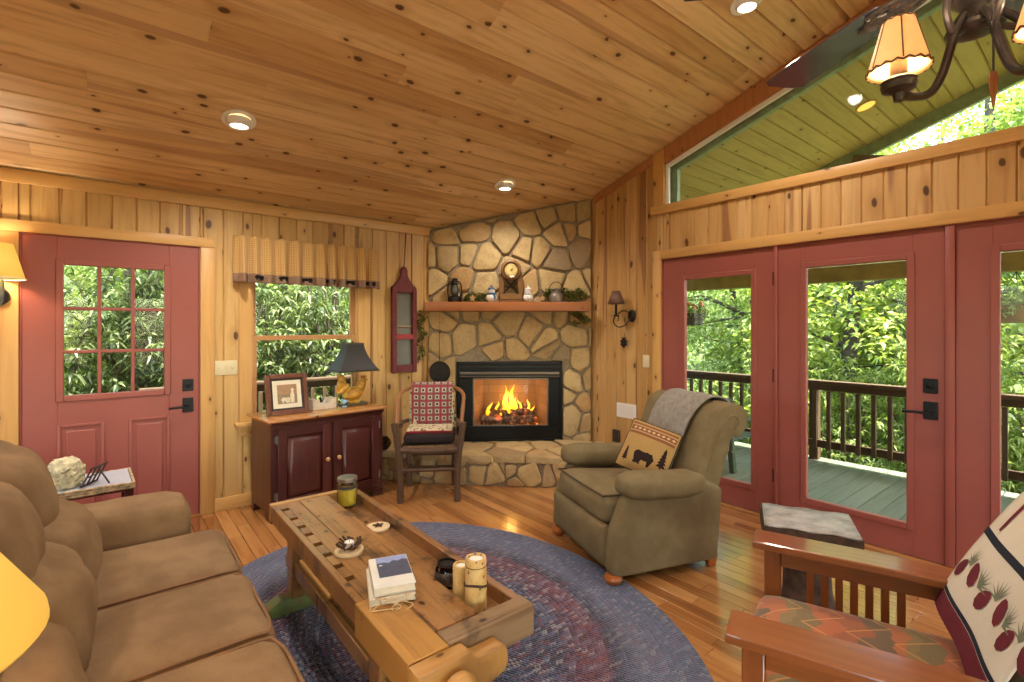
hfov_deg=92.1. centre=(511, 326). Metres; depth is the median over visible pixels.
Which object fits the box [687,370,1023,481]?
porch railing
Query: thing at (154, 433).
door
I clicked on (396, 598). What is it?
book
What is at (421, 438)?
seat cushion
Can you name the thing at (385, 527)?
wood slice
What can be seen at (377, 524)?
star
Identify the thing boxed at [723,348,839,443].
shrub
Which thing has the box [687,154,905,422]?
leafy tree
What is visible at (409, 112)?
ceiling
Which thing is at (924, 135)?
leafy tree
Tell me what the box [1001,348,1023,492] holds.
shrub
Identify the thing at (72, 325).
leafy tree
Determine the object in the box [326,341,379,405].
lamp
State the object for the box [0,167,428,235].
trim
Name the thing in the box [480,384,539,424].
fire
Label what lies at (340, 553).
wood slice
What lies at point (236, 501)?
baseboard
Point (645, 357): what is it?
light switch
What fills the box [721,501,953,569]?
trim
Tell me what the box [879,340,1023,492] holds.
shrub
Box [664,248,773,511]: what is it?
door
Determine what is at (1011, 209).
trim
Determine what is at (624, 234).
wall
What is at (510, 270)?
mantel clock
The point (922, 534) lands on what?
door
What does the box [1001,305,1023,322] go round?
pot
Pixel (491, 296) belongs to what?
snowman figurine
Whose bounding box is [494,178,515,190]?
recessed light
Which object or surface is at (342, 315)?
shrub
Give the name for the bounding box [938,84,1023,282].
leafy tree
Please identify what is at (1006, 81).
porch roof
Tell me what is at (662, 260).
trim
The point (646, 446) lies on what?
pillow
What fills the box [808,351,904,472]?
shrub
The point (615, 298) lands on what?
candle sconce
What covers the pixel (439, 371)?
skillet
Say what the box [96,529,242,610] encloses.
seat cushion
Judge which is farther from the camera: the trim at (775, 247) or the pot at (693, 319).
the pot at (693, 319)
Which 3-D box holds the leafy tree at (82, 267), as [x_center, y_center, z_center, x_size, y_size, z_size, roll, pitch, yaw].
[-8.959,-0.027,7.099,3.804,6.836,4.900,0,0,38]
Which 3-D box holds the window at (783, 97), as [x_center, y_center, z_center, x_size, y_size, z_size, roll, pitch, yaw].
[2.345,-1.729,3.352,0.117,1.262,2.918,0,0,-39]
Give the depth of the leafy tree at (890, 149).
9.06 m
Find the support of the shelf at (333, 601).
attached to the table at (440, 637)
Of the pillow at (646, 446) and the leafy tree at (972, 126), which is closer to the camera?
the pillow at (646, 446)
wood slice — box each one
[334,543,363,558]
[367,521,389,532]
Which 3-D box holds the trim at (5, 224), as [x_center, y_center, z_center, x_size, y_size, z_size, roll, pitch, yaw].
[-2.784,-0.648,3.483,1.187,0.074,0.021,0,0,-39]
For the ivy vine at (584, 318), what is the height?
0.191 m
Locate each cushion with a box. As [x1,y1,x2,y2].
[0,621,88,681]
[31,541,97,671]
[44,497,102,581]
[85,574,275,681]
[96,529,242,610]
[142,641,298,681]
[404,427,455,444]
[559,468,630,522]
[741,595,964,681]
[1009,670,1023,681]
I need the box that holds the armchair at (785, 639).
[725,529,1023,681]
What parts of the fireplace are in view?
glass frame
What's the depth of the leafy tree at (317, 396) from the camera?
10.09 m
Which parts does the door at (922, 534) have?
lever, lever handle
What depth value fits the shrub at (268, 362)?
6.95 m
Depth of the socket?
1.19 m
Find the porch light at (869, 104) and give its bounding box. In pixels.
[855,99,876,112]
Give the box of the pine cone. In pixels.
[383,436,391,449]
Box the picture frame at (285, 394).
[264,373,308,416]
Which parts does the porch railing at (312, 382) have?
rail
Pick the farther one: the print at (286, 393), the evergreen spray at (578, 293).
the evergreen spray at (578, 293)
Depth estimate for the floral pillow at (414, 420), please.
4.45 m
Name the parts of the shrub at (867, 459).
stem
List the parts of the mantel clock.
post, drawer, post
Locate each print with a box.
[277,384,297,403]
[377,558,411,577]
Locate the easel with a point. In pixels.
(105, 463)
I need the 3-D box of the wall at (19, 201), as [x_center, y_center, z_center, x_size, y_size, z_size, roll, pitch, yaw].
[-2.594,0.265,3.735,7.330,2.570,0.130,0,0,-39]
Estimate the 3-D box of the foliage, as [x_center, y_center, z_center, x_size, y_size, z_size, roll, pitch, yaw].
[-4.834,0.386,6.367,3.000,4.638,2.498,0,0,31]
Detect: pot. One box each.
[687,313,705,325]
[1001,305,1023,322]
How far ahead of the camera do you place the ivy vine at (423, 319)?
4.97 m
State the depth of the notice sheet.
4.77 m
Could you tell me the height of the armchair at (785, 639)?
1.018 m
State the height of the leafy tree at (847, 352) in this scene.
9.426 m
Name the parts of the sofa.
arm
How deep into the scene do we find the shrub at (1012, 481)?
5.47 m
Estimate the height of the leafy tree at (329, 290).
8.273 m
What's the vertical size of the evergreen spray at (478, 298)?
0.152 m
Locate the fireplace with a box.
[383,199,604,486]
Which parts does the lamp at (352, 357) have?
stem, lamp shade, shade trim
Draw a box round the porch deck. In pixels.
[721,442,1019,520]
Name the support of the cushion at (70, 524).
on the sofa
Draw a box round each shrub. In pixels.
[64,265,82,275]
[64,265,163,395]
[64,271,163,391]
[120,270,330,411]
[256,284,344,409]
[256,284,347,411]
[256,284,350,402]
[262,285,350,401]
[687,339,706,390]
[687,357,750,442]
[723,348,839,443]
[736,341,866,461]
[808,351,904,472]
[821,371,905,472]
[840,340,1023,493]
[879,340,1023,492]
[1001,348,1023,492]
[1008,393,1023,493]
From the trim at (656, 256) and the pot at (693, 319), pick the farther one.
the pot at (693, 319)
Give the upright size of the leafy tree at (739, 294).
6.981 m
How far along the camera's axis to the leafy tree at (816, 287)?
18.36 m
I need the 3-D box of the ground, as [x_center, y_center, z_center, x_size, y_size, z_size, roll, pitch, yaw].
[-0.095,-5.776,16.008,80.000,18.832,85.000,0,0,-39]
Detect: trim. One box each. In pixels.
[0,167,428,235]
[0,218,214,247]
[0,230,18,445]
[19,232,199,513]
[200,247,214,514]
[594,0,916,203]
[650,125,1023,215]
[652,251,661,393]
[653,149,664,206]
[661,201,1023,258]
[662,260,663,389]
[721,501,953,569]
[774,246,777,504]
[945,224,955,568]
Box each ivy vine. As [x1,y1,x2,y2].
[417,310,427,362]
[569,312,591,326]
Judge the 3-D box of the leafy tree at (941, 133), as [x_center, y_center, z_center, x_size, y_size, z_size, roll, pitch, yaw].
[13.762,-1.811,14.922,6.778,8.494,5.194,0,0,-17]
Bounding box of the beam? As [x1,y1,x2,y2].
[687,155,1023,291]
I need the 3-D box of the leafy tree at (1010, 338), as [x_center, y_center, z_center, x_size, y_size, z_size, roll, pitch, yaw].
[7.308,-0.422,5.956,4.540,7.424,5.925,0,0,-44]
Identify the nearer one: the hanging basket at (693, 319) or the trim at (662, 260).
the trim at (662, 260)
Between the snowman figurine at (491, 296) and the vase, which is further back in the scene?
the snowman figurine at (491, 296)
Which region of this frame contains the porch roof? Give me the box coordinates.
[816,65,1023,170]
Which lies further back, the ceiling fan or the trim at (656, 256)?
the trim at (656, 256)
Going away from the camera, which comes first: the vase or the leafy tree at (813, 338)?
the vase
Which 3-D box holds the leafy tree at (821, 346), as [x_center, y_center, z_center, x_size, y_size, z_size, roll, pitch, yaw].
[8.672,0.127,9.671,4.197,6.864,5.478,0,0,-38]
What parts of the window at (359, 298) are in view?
sash, sash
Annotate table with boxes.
[57,467,135,500]
[264,489,533,681]
[759,503,864,609]
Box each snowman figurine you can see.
[486,285,496,301]
[523,285,533,301]
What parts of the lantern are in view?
wire frame, globe, fuel tank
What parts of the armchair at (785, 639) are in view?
leg, leg, rail, arm, arm, rail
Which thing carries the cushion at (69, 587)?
on the sofa
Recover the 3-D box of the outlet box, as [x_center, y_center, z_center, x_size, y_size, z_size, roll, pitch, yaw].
[1.026,1.075,4.858,0.030,0.120,0.080,0,0,-39]
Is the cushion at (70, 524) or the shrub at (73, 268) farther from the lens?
the shrub at (73, 268)
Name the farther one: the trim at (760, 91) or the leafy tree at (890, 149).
the leafy tree at (890, 149)
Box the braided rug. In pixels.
[241,522,713,681]
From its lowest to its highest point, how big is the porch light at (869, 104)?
0.057 m
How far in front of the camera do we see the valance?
4.19 m
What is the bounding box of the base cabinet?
[246,400,387,523]
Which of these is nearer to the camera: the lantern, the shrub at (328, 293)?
the lantern
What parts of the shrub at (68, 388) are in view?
stem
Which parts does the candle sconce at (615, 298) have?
lamp shade, scroll arm, wall plate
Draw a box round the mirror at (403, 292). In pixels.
[391,233,416,372]
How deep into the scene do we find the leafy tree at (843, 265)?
11.73 m
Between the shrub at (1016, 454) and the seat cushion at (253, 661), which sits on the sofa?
the seat cushion at (253, 661)
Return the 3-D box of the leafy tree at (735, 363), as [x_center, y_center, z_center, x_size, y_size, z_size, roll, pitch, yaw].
[5.545,-0.596,11.656,5.760,8.036,4.472,0,0,-15]
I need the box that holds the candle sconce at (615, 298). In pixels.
[607,291,635,327]
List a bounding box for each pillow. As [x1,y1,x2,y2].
[409,388,453,426]
[615,418,681,469]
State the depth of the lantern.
4.93 m
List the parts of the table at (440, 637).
leg, rail, leg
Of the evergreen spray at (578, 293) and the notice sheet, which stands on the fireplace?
the evergreen spray at (578, 293)
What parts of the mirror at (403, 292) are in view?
cord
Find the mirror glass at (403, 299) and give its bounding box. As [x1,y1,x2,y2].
[397,293,410,364]
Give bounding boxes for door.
[22,234,197,514]
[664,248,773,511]
[772,227,944,564]
[956,218,1023,565]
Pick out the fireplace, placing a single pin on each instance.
(534, 346)
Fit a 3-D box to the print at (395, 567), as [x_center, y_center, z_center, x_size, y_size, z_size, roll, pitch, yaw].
[-0.436,0.890,1.825,0.114,0.001,0.124,0,0,-21]
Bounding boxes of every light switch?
[215,360,236,375]
[643,355,648,366]
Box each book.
[366,568,415,611]
[368,554,415,597]
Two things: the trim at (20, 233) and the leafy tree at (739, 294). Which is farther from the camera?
the leafy tree at (739, 294)
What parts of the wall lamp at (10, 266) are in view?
wall plate, lamp shade, lace trim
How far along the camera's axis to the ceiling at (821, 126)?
4.64 m
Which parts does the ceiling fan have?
fan blade, lamp shade, arm, pull chain, arm, fan blade, arm, lamp shade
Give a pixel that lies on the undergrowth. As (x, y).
(827, 334)
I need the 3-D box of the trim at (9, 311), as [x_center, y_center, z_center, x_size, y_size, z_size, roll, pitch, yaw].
[-3.207,0.420,3.142,0.100,2.060,0.019,0,0,-39]
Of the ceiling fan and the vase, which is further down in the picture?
the vase
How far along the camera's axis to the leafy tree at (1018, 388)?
8.11 m
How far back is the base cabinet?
3.87 m
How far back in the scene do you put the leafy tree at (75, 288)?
9.51 m
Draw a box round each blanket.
[406,381,452,433]
[647,388,733,467]
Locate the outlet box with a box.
[612,429,619,442]
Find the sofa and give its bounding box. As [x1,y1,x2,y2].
[0,440,304,681]
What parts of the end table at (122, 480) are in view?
glass, leg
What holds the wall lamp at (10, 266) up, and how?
attached to the wall at (19, 201)
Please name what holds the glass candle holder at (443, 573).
on the table at (440, 637)
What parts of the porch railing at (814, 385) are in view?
post, rail, rail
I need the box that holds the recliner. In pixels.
[552,390,747,584]
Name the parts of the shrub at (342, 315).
stem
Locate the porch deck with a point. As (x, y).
(880, 491)
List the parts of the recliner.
armrest, armrest, backrest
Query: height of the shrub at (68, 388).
4.712 m
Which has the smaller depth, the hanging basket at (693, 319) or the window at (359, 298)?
the window at (359, 298)
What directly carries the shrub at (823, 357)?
on the ground
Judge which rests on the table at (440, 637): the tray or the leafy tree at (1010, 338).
the tray
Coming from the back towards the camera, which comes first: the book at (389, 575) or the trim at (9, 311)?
the trim at (9, 311)
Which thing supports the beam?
on the porch deck
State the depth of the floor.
3.18 m
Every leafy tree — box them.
[64,266,102,373]
[64,268,163,393]
[64,282,161,386]
[65,265,158,383]
[66,266,346,374]
[257,283,348,409]
[287,290,348,375]
[687,97,1019,465]
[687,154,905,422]
[687,289,824,440]
[689,286,833,392]
[691,287,816,354]
[703,128,929,457]
[724,122,951,378]
[808,265,902,439]
[808,277,1021,415]
[808,278,1022,444]
[809,93,1023,470]
[843,81,1023,491]
[860,133,1023,365]
[892,83,1023,325]
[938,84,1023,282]
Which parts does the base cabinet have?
door, raised panel, door, raised panel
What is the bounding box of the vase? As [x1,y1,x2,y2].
[47,456,85,490]
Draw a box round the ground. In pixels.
[64,263,1021,459]
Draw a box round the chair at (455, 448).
[391,385,465,503]
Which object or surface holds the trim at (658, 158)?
attached to the wall at (624, 234)
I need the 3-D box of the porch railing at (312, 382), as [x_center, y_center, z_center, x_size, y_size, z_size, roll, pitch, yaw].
[-1.337,1.049,6.577,5.800,0.902,0.175,0,0,-39]
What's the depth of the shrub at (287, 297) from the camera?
6.39 m
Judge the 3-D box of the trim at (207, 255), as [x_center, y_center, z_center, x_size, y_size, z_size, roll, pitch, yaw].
[-2.360,0.420,3.828,0.094,2.060,0.019,0,0,-39]
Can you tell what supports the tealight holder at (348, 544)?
on the wood slice at (340, 553)
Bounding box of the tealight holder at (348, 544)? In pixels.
[335,536,361,550]
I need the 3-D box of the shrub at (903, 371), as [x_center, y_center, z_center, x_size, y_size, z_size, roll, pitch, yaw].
[5.256,1.788,6.073,1.956,3.632,2.349,0,0,15]
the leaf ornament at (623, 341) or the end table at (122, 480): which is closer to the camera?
the end table at (122, 480)
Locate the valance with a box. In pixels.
[233,234,379,288]
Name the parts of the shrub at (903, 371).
stem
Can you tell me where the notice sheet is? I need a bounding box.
[617,402,635,418]
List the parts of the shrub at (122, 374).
stem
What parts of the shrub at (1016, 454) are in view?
stem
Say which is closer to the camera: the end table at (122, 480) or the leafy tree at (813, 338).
the end table at (122, 480)
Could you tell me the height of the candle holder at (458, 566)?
0.135 m
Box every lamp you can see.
[0,242,26,305]
[0,552,49,672]
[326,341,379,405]
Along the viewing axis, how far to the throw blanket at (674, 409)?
3.34 m
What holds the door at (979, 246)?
in the wall at (624, 234)
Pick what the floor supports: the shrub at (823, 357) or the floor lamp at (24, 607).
the floor lamp at (24, 607)
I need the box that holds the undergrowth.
[65,265,1008,472]
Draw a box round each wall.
[0,167,432,498]
[590,1,1023,442]
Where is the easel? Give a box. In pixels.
[80,462,109,487]
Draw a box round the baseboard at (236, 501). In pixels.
[215,492,251,511]
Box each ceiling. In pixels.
[0,0,876,229]
[680,2,1023,200]
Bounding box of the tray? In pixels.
[346,489,518,609]
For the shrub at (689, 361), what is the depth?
8.82 m
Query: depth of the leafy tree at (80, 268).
9.16 m
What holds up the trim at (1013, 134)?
attached to the wall at (624, 234)
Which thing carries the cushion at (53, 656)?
on the sofa
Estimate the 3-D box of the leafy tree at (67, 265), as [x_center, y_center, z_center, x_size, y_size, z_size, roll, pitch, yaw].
[-10.052,-0.304,12.556,4.478,8.046,5.768,0,0,-41]
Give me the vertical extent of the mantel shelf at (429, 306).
0.092 m
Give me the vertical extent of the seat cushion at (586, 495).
0.234 m
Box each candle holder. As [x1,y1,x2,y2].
[434,557,455,589]
[453,560,464,601]
[464,553,487,613]
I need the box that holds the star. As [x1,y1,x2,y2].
[372,522,382,527]
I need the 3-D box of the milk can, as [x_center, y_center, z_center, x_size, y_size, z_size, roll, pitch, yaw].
[0.448,-0.350,5.007,0.145,0.212,0.145,0,0,-35]
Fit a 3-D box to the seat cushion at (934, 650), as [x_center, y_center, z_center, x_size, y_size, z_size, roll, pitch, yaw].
[1.084,1.075,1.482,0.684,0.180,0.600,0,0,32]
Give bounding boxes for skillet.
[429,315,449,381]
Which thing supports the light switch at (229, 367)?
attached to the wall at (19, 201)
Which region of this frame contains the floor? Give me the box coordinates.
[191,479,952,681]
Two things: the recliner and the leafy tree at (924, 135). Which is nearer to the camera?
the recliner
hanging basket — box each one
[687,282,709,325]
[1001,271,1023,322]
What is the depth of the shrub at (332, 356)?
7.14 m
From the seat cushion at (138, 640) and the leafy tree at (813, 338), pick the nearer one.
the seat cushion at (138, 640)
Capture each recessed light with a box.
[221,109,255,130]
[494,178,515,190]
[730,0,761,15]
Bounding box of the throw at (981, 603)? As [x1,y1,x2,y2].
[934,491,1023,681]
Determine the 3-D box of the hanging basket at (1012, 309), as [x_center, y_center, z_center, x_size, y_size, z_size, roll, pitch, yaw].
[4.387,-0.310,4.308,0.483,0.560,0.399,0,0,-39]
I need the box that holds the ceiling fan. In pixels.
[683,0,1023,109]
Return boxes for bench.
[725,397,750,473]
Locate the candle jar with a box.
[337,474,357,508]
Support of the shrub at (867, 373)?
on the ground
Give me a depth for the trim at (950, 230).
2.92 m
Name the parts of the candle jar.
lid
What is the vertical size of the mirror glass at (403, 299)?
0.750 m
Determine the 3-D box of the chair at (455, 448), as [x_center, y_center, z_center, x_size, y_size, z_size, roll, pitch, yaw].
[-0.711,0.994,4.328,0.615,0.915,0.562,0,0,-6]
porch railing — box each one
[139,375,350,411]
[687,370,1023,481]
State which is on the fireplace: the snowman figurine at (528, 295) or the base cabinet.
the snowman figurine at (528, 295)
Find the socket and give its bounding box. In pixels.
[880,58,917,102]
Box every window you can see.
[234,282,369,436]
[666,0,942,203]
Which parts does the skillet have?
handle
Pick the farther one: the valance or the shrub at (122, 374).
the shrub at (122, 374)
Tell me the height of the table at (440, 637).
0.496 m
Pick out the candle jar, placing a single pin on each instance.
(346, 495)
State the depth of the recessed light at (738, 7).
3.00 m
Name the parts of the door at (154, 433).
raised panel, raised panel, lever, lever handle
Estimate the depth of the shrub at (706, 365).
8.30 m
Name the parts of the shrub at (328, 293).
stem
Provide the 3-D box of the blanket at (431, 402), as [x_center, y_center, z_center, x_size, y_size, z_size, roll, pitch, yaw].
[-0.714,0.703,4.393,0.395,0.384,0.550,0,0,-6]
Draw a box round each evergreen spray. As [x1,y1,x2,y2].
[463,292,487,301]
[540,287,588,301]
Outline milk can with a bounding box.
[548,282,563,301]
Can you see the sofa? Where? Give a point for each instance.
(132, 594)
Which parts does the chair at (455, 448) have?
leg, rail, leg, seat rail, woven seat, hoop arm, leg, rail, leg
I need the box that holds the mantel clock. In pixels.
[498,259,523,301]
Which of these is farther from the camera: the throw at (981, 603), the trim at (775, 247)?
the trim at (775, 247)
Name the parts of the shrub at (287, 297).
stem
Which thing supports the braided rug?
on the floor
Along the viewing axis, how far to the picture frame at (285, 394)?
3.88 m
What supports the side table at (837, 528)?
on the floor
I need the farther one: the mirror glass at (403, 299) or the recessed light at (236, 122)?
the mirror glass at (403, 299)
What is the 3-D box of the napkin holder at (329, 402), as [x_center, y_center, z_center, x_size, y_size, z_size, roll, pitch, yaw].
[-1.597,0.645,4.159,0.102,0.085,0.200,0,0,45]
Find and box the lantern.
[447,278,461,301]
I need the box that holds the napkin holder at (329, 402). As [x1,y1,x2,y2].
[309,396,335,409]
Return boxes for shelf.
[330,596,354,630]
[425,302,588,311]
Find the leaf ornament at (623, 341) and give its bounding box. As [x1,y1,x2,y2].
[620,334,626,347]
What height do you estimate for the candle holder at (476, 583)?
0.185 m
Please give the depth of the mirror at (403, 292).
4.84 m

